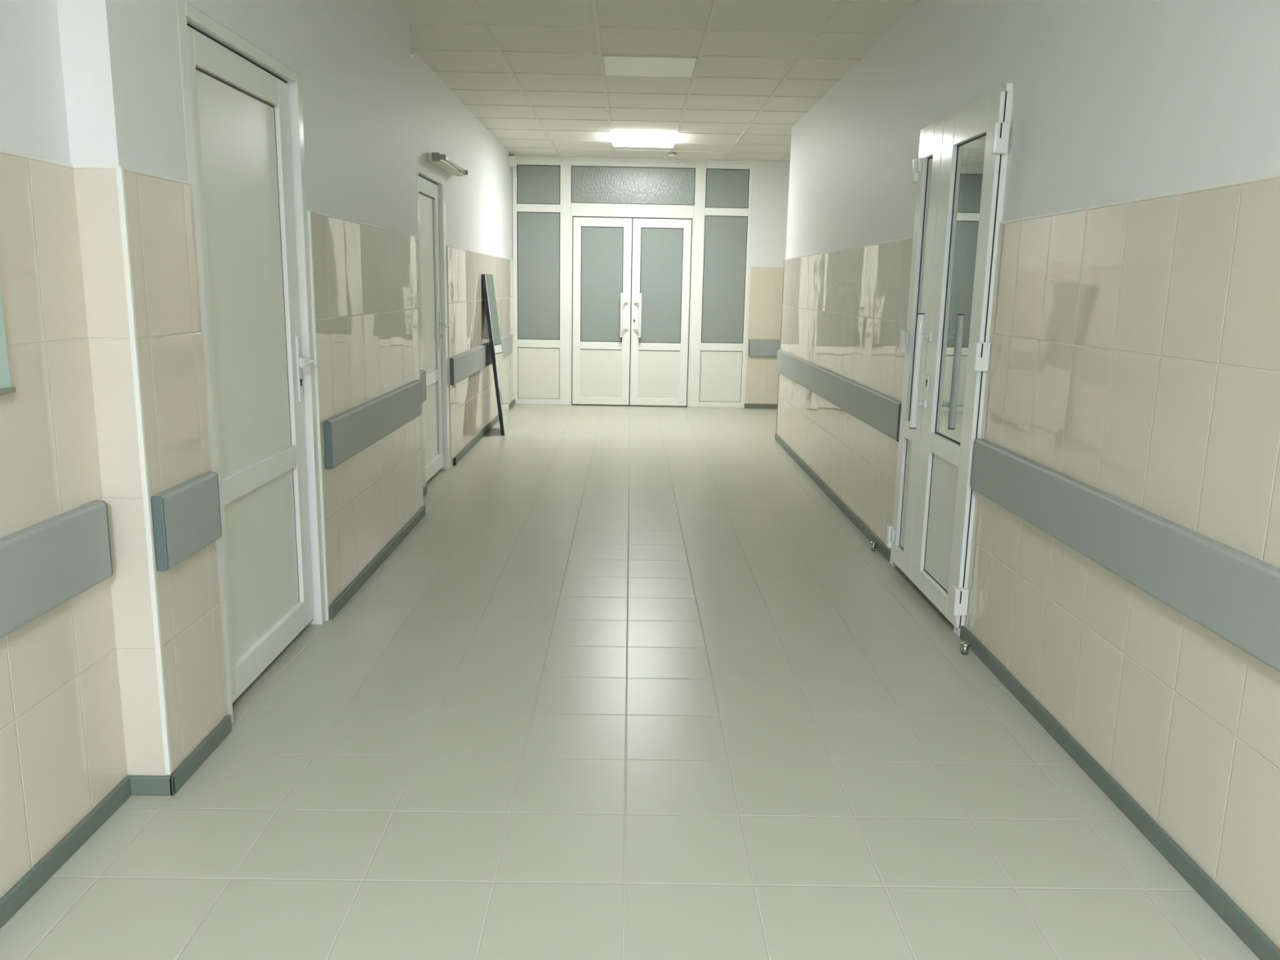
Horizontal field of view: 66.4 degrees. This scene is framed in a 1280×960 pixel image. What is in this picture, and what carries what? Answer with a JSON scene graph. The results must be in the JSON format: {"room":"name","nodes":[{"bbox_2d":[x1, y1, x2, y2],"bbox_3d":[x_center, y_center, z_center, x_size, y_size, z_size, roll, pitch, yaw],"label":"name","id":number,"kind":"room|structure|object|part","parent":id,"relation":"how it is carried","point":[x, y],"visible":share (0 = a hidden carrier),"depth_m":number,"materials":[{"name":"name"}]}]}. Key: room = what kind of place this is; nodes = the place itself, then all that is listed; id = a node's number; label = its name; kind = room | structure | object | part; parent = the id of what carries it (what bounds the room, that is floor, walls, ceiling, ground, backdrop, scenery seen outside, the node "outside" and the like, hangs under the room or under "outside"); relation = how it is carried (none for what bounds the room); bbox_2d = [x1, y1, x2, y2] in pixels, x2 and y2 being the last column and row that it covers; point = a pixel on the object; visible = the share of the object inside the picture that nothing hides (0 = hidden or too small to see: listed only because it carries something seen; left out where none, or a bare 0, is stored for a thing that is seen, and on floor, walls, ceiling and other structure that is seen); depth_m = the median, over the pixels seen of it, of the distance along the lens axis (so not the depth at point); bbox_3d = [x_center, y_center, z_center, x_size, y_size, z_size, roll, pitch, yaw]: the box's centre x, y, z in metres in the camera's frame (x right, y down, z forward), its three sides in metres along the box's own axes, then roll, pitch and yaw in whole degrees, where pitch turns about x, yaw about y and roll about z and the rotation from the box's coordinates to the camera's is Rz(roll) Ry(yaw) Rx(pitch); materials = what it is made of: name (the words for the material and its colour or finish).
{"room":"hospital interior","nodes":[
{"label":"hospital interior","id":0,"kind":"room"},
{"bbox_2d":[0,0,514,898],"bbox_3d":[-1.548,-0.663,3.168,0.620,2.727,16.500,1,11,-1],"label":"wall","id":1,"kind":"structure","parent":0,"point":[97,82],"depth_m":2.53,"materials":[{"name":"beige tile"}]},
{"bbox_2d":[0,287,16,395],"bbox_3d":[-1.327,-0.378,1.742,0.020,0.508,0.590,1,11,-1],"label":"notice board","id":2,"kind":"object","parent":1,"relation":"attached to","point":[5,381],"visible":1,"depth_m":2.04,"materials":[{"name":"grey"}]},
{"bbox_3d":[-1.331,-0.382,1.740,0.012,0.498,0.585,1,11,-1],"label":"panel","id":3,"kind":"part","parent":2,"relation":"part of","materials":[{"name":"grey"}]},
{"bbox_3d":[-1.332,-0.134,1.790,0.020,0.012,0.590,1,11,-1],"label":"rail","id":4,"kind":"part","parent":2,"relation":"part of","materials":[{"name":"grey"}]},
{"bbox_2d":[0,500,113,638],"bbox_3d":[-1.308,0.847,-1.074,0.030,0.197,7.185,1,11,-1],"label":"guard","id":5,"kind":"object","parent":1,"relation":"attached to","point":[44,565],"visible":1,"depth_m":2.20,"materials":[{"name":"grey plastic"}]},
{"bbox_2d":[0,714,231,928],"bbox_3d":[-1.275,1.500,-0.835,0.124,0.055,7.800,1,11,-1],"label":"baseboard","id":6,"kind":"structure","parent":1,"relation":"attached to","point":[33,881],"depth_m":2.47,"materials":[{"name":"grey plastic"}]},
{"bbox_2d":[115,167,172,774],"bbox_3d":[-1.246,0.024,2.466,0.014,1.555,0.014,1,11,-1],"label":"trim","id":7,"kind":"structure","parent":1,"relation":"attached to","point":[119,171],"depth_m":2.45,"materials":[{"name":"white plastic"}]},
{"bbox_2d":[151,471,222,571],"bbox_3d":[-1.229,0.106,2.668,0.030,0.197,0.343,1,11,-1],"label":"guard","id":8,"kind":"object","parent":1,"relation":"attached to","point":[186,515],"visible":1,"depth_m":2.62,"materials":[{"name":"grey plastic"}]},
{"bbox_2d":[176,0,325,723],"bbox_3d":[-1.281,-0.355,3.283,0.141,2.090,1.000,1,11,-1],"label":"door","id":9,"kind":"structure","parent":1,"relation":"in","point":[243,109],"depth_m":3.29,"materials":[{"name":"white plastic"}]},
{"bbox_3d":[-1.304,-0.656,3.225,0.022,1.215,0.680,1,11,-1],"label":"panel","id":10,"kind":"part","parent":9,"relation":"part of","materials":[{"name":"white plastic"}]},
{"bbox_3d":[-1.322,0.275,3.410,0.022,0.543,0.680,1,11,-1],"label":"panel","id":11,"kind":"part","parent":9,"relation":"part of","materials":[{"name":"white plastic"}]},
{"bbox_3d":[-1.249,-0.405,3.624,0.071,0.245,0.138,1,11,-1],"label":"handle","id":12,"kind":"part","parent":9,"relation":"part of","materials":[{"name":"white plastic"}]},
{"bbox_2d":[0,149,513,260],"bbox_3d":[-1.291,-0.872,2.976,0.121,0.006,16.200,1,11,-1],"label":"trim","id":13,"kind":"structure","parent":1,"relation":"attached to","point":[1,150],"depth_m":2.35,"materials":[{"name":"white plastic"}]},
{"bbox_2d":[306,211,328,620],"bbox_3d":[-1.266,-0.218,3.827,0.030,1.610,0.013,1,11,-1],"label":"trim","id":14,"kind":"structure","parent":1,"relation":"attached to","point":[309,225],"depth_m":3.81,"materials":[{"name":"white plastic"}]},
{"bbox_2d":[323,380,422,469],"bbox_3d":[-1.247,-0.303,4.724,0.030,0.197,1.703,1,11,-1],"label":"guard","id":15,"kind":"object","parent":1,"relation":"attached to","point":[347,433],"visible":1,"depth_m":4.44,"materials":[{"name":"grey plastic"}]},
{"bbox_2d":[328,485,426,618],"bbox_3d":[-1.328,0.302,5.190,0.124,0.055,2.445,1,11,-1],"label":"baseboard","id":16,"kind":"structure","parent":1,"relation":"attached to","point":[357,584],"depth_m":4.66,"materials":[{"name":"grey plastic"}]},
{"bbox_2d":[409,40,413,58],"bbox_3d":[-1.313,-2.414,5.463,0.086,0.127,0.070,1,11,-1],"label":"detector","id":17,"kind":"object","parent":1,"relation":"attached to","point":[411,51],"visible":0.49,"depth_m":5.45,"materials":[{"name":"white plastic"}]},
{"bbox_2d":[416,235,423,506],"bbox_3d":[-1.273,-0.606,5.635,0.013,1.555,0.013,1,11,-1],"label":"trim","id":18,"kind":"structure","parent":1,"relation":"attached to","point":[416,236],"depth_m":5.60,"materials":[{"name":"white plastic"}]},
{"bbox_2d":[420,369,426,402],"bbox_3d":[-1.371,-0.556,5.987,0.030,0.197,0.465,1,11,-1],"label":"guard","id":19,"kind":"object","parent":1,"relation":"attached to","point":[423,373],"visible":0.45,"depth_m":6.13,"materials":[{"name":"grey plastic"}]},
{"bbox_2d":[416,164,450,485],"bbox_3d":[-1.423,-1.014,6.661,0.141,2.060,0.945,1,11,-1],"label":"door","id":20,"kind":"structure","parent":1,"relation":"in","point":[431,189],"depth_m":6.83,"materials":[{"name":"white plastic"}]},
{"bbox_3d":[-1.446,-1.308,6.574,0.022,1.185,0.580,1,11,-1],"label":"panel","id":21,"kind":"part","parent":20,"relation":"part of","materials":[{"name":"white plastic"}]},
{"bbox_3d":[-1.464,-0.392,6.756,0.022,0.543,0.580,1,11,-1],"label":"panel","id":22,"kind":"part","parent":20,"relation":"part of","materials":[{"name":"white plastic"}]},
{"bbox_3d":[-1.390,-1.062,6.921,0.071,0.245,0.138,1,11,-1],"label":"handle","id":23,"kind":"part","parent":20,"relation":"part of","materials":[{"name":"white plastic"}]},
{"bbox_2d":[426,152,468,176],"bbox_3d":[-1.317,-2.168,6.746,0.118,0.056,0.908,1,11,-1],"label":"wall lamp","id":24,"kind":"object","parent":1,"relation":"attached to","point":[437,159],"visible":1,"depth_m":6.57,"materials":[{"name":"white plastic"}]},
{"bbox_2d":[431,152,445,161],"bbox_3d":[-1.298,-2.085,6.318,0.088,0.052,0.036,1,11,-1],"label":"socket","id":25,"kind":"object","parent":24,"relation":"attached to","point":[436,157],"depth_m":6.30,"materials":[{"name":"grey plastic"}]},
{"bbox_2d":[456,169,468,176],"bbox_3d":[-1.305,-2.255,7.173,0.088,0.052,0.036,1,11,-1],"label":"socket","id":26,"kind":"object","parent":24,"relation":"attached to","point":[466,171],"depth_m":7.16,"materials":[{"name":"grey plastic"}]},
{"bbox_2d":[449,347,479,385],"bbox_3d":[-1.386,-0.914,7.790,0.030,0.197,1.236,1,11,-1],"label":"guard","id":27,"kind":"object","parent":1,"relation":"attached to","point":[462,366],"visible":1,"depth_m":7.62,"materials":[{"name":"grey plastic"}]},
{"bbox_2d":[453,399,515,465],"bbox_3d":[-1.417,-0.518,9.311,0.018,0.057,3.910,1,11,-1],"label":"baseboard","id":28,"kind":"structure","parent":1,"relation":"attached to","point":[477,437],"depth_m":8.41,"materials":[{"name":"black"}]},
{"bbox_2d":[476,333,512,370],"bbox_3d":[-1.402,-1.267,9.565,0.030,0.197,2.380,1,11,-1],"label":"guard","id":29,"kind":"object","parent":1,"relation":"attached to","point":[485,356],"visible":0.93,"depth_m":8.99,"materials":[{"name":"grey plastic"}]},
{"bbox_2d":[508,154,517,167],"bbox_3d":[-1.355,-3.406,10.445,0.089,0.124,0.070,1,11,-1],"label":"detector","id":30,"kind":"object","parent":1,"relation":"attached to","point":[513,161],"visible":1,"depth_m":10.41,"materials":[{"name":"white plastic"}]},
{"bbox_2d":[0,404,1259,959],"bbox_3d":[0.845,0.725,3.567,5.400,0.060,16.900,1,11,-1],"label":"floor","id":31,"kind":"structure","parent":0,"point":[628,683],"depth_m":2.79,"materials":[{"name":"tile"}]},
{"bbox_2d":[481,274,511,435],"bbox_3d":[-1.314,-1.153,8.989,0.199,1.438,0.475,1,11,-1],"label":"leaning mirror","id":32,"kind":"object","parent":31,"relation":"on","point":[487,281],"visible":1,"depth_m":8.87,"materials":[{"name":"grey mirror"}]},
{"bbox_2d":[870,541,877,551],"bbox_3d":[1.243,0.351,5.209,0.037,0.050,0.037,1,11,-1],"label":"door stop","id":33,"kind":"object","parent":31,"relation":"on","point":[873,544],"visible":1,"depth_m":5.20,"materials":[{"name":"silver metal"}]},
{"bbox_3d":[1.243,0.360,5.211,0.026,0.032,0.026,1,11,-1],"label":"post","id":34,"kind":"part","parent":33,"relation":"part of","materials":[{"name":"silver metal"}]},
{"bbox_2d":[960,640,970,655],"bbox_3d":[1.244,0.642,3.745,0.037,0.050,0.037,1,11,-1],"label":"door stop","id":35,"kind":"object","parent":31,"relation":"on","point":[965,645],"visible":1,"depth_m":3.73,"materials":[{"name":"silver metal"}]},
{"bbox_3d":[1.244,0.650,3.747,0.026,0.032,0.026,1,11,-1],"label":"post","id":36,"kind":"part","parent":35,"relation":"part of","materials":[{"name":"silver metal"}]},
{"bbox_2d":[515,155,790,408],"bbox_3d":[0.987,-2.197,11.140,4.830,2.727,0.308,1,11,-1],"label":"wall","id":37,"kind":"structure","parent":0,"point":[771,180],"depth_m":10.95,"materials":[{"name":"white paint"}]},
{"bbox_2d":[512,158,753,408],"bbox_3d":[-0.102,-2.170,10.978,2.641,2.697,0.157,1,11,-1],"label":"door","id":38,"kind":"structure","parent":37,"relation":"in","point":[631,277],"depth_m":10.98,"materials":[{"name":"white plastic"}]},
{"bbox_3d":[-1.156,-1.222,11.187,0.490,0.595,0.020,1,11,-1],"label":"panel","id":39,"kind":"part","parent":38,"relation":"part of","materials":[{"name":"white plastic"}]},
{"bbox_3d":[-1.117,-3.254,10.787,0.490,0.427,0.020,1,11,-1],"label":"frosted pane","id":40,"kind":"part","parent":38,"relation":"part of","materials":[{"name":"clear glass"}]},
{"bbox_3d":[-1.136,-2.281,10.981,0.490,1.410,0.020,1,11,-1],"label":"frosted pane","id":41,"kind":"part","parent":38,"relation":"part of","materials":[{"name":"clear glass"}]},
{"bbox_3d":[-0.448,-1.218,11.182,0.481,0.557,0.020,1,11,-1],"label":"panel","id":42,"kind":"part","parent":38,"relation":"part of","materials":[{"name":"white plastic"}]},
{"bbox_3d":[-0.429,-2.191,10.992,0.483,1.278,0.020,1,11,-1],"label":"frosted pane","id":43,"kind":"part","parent":38,"relation":"part of","materials":[{"name":"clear glass"}]},
{"bbox_3d":[-0.176,-1.855,11.004,0.113,0.495,0.035,-10,16,-44],"label":"pull handle","id":44,"kind":"part","parent":38,"relation":"part of","materials":[{"name":"white plastic"}]},
{"bbox_3d":[-0.076,-3.247,10.798,1.376,0.406,0.020,1,11,-1],"label":"frosted pane","id":45,"kind":"part","parent":38,"relation":"part of","materials":[{"name":"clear glass"}]},
{"bbox_3d":[-0.029,-1.852,11.005,0.113,0.495,0.036,12,15,43],"label":"pull handle","id":46,"kind":"part","parent":38,"relation":"part of","materials":[{"name":"white plastic"}]},
{"bbox_3d":[0.217,-1.207,11.190,0.481,0.557,0.020,1,11,-1],"label":"panel","id":47,"kind":"part","parent":38,"relation":"part of","materials":[{"name":"white plastic"}]},
{"bbox_3d":[0.236,-2.180,11.001,0.483,1.278,0.020,1,11,-1],"label":"frosted pane","id":48,"kind":"part","parent":38,"relation":"part of","materials":[{"name":"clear glass"}]},
{"bbox_3d":[0.925,-1.187,11.212,0.490,0.595,0.020,1,11,-1],"label":"panel","id":49,"kind":"part","parent":38,"relation":"part of","materials":[{"name":"white plastic"}]},
{"bbox_3d":[0.946,-2.246,11.006,0.490,1.410,0.020,1,11,-1],"label":"frosted pane","id":50,"kind":"part","parent":38,"relation":"part of","materials":[{"name":"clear glass"}]},
{"bbox_3d":[0.964,-3.219,10.813,0.490,0.427,0.020,1,11,-1],"label":"frosted pane","id":51,"kind":"part","parent":38,"relation":"part of","materials":[{"name":"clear glass"}]},
{"bbox_2d":[744,403,777,408],"bbox_3d":[2.288,-0.833,11.260,2.180,0.055,0.012,1,11,-1],"label":"baseboard","id":52,"kind":"structure","parent":37,"relation":"attached to","point":[746,405],"depth_m":11.24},
{"bbox_2d":[748,338,780,356],"bbox_3d":[2.263,-1.488,11.120,2.055,0.192,0.030,1,11,-1],"label":"guard","id":53,"kind":"object","parent":37,"relation":"attached to","point":[757,347],"visible":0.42,"depth_m":11.10,"materials":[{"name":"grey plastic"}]},
{"bbox_2d":[390,0,920,162],"bbox_3d":[0.897,-2.007,3.025,5.400,0.082,16.900,1,11,-1],"label":"ceiling","id":54,"kind":"structure","parent":0,"point":[531,73],"depth_m":6.13,"materials":[{"name":"tile"}]},
{"bbox_2d":[612,132,675,147],"bbox_3d":[0.033,-3.179,9.149,0.576,0.048,0.581,1,11,-1],"label":"ceiling lamp","id":55,"kind":"object","parent":54,"relation":"attached to","point":[619,139],"visible":1,"depth_m":8.97,"materials":[{"name":"white plastic"}]},
{"bbox_2d":[613,137,675,147],"bbox_3d":[0.032,-3.161,9.152,0.564,0.012,0.569,1,11,-1],"label":"diffuser","id":56,"kind":"object","parent":55,"relation":"attached to","point":[662,142],"depth_m":9.11,"materials":[{"name":"white plastic"}]},
{"bbox_2d":[602,54,697,78],"bbox_3d":[0.059,-2.608,6.178,0.576,0.010,0.581,1,11,-1],"label":"recessed light","id":57,"kind":"object","parent":54,"relation":"in","point":[644,66],"visible":1,"depth_m":6.15,"materials":[{"name":"white plastic"}]},
{"bbox_2d":[667,152,676,157],"bbox_3d":[0.339,-3.382,10.200,0.095,0.041,0.095,1,11,-1],"label":"smoke detector","id":58,"kind":"object","parent":54,"relation":"attached to","point":[670,154],"visible":1,"depth_m":10.17,"materials":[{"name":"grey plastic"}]},
{"bbox_2d":[776,0,1279,948],"bbox_3d":[2.408,-0.339,1.922,2.150,2.727,13.860,1,11,-1],"label":"wall","id":59,"kind":"structure","parent":0,"point":[1135,356],"depth_m":2.78,"materials":[{"name":"beige tile"}]},
{"bbox_2d":[776,260,784,427],"bbox_3d":[1.264,-1.186,8.809,0.007,1.553,0.008,1,11,-1],"label":"trim","id":60,"kind":"structure","parent":59,"relation":"attached to","point":[784,260],"depth_m":8.78,"materials":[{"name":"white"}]},
{"bbox_2d":[774,433,890,562],"bbox_3d":[2.334,0.015,6.991,2.162,0.055,4.077,1,11,-1],"label":"baseboard","id":61,"kind":"structure","parent":59,"relation":"attached to","point":[881,547],"depth_m":6.18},
{"bbox_2d":[776,349,901,441],"bbox_3d":[1.264,-0.678,6.807,0.030,0.193,4.075,1,11,-1],"label":"guard","id":62,"kind":"object","parent":59,"relation":"attached to","point":[881,411],"visible":0.86,"depth_m":5.94,"materials":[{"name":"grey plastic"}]},
{"bbox_2d":[885,82,1013,637],"bbox_3d":[1.288,-0.498,4.225,0.191,2.100,1.111,1,11,-1],"label":"door","id":63,"kind":"structure","parent":59,"relation":"in","point":[958,172],"depth_m":4.09,"materials":[{"name":"white plastic"}]},
{"bbox_3d":[1.286,0.072,4.671,0.022,0.545,0.140,1,11,-1],"label":"panel","id":64,"kind":"part","parent":63,"relation":"part of","materials":[{"name":"white plastic"}]},
{"bbox_3d":[1.298,-0.859,4.486,0.006,1.201,0.140,1,11,-1],"label":"glass pane","id":65,"kind":"part","parent":63,"relation":"part of","materials":[{"name":"clear glass"}]},
{"bbox_3d":[1.236,-0.477,4.289,0.112,0.492,0.037,-9,15,-41],"label":"pull handle","id":66,"kind":"part","parent":63,"relation":"part of","materials":[{"name":"white plastic"}]},
{"bbox_3d":[1.267,-0.426,4.311,0.007,0.075,0.024,1,11,-1],"label":"lock plate","id":67,"kind":"part","parent":63,"relation":"part of","materials":[{"name":"white plastic"}]},
{"bbox_3d":[1.291,0.177,4.145,0.022,0.545,0.392,1,11,-1],"label":"panel","id":68,"kind":"part","parent":63,"relation":"part of","materials":[{"name":"white plastic"}]},
{"bbox_3d":[1.303,-0.755,3.960,0.006,1.201,0.392,1,11,-1],"label":"glass pane","id":69,"kind":"part","parent":63,"relation":"part of","materials":[{"name":"clear glass"}]},
{"bbox_2d":[784,173,1279,259],"bbox_3d":[2.412,-0.582,1.873,2.151,0.006,13.860,1,11,-1],"label":"trim","id":70,"kind":"structure","parent":59,"relation":"attached to","point":[1277,175],"depth_m":2.65,"materials":[{"name":"white plastic"}]},
{"bbox_2d":[960,625,1279,959],"bbox_3d":[1.324,1.455,-0.354,0.012,0.055,8.715,1,11,-1],"label":"baseboard","id":71,"kind":"structure","parent":59,"relation":"attached to","point":[1257,941],"depth_m":2.52,"materials":[{"name":"grey plastic"}]},
{"bbox_2d":[970,438,1279,672],"bbox_3d":[1.327,0.765,-0.402,0.030,0.197,8.490,1,11,-1],"label":"guard","id":72,"kind":"object","parent":59,"relation":"attached to","point":[1233,593],"visible":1,"depth_m":2.48,"materials":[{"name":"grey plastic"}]}
]}

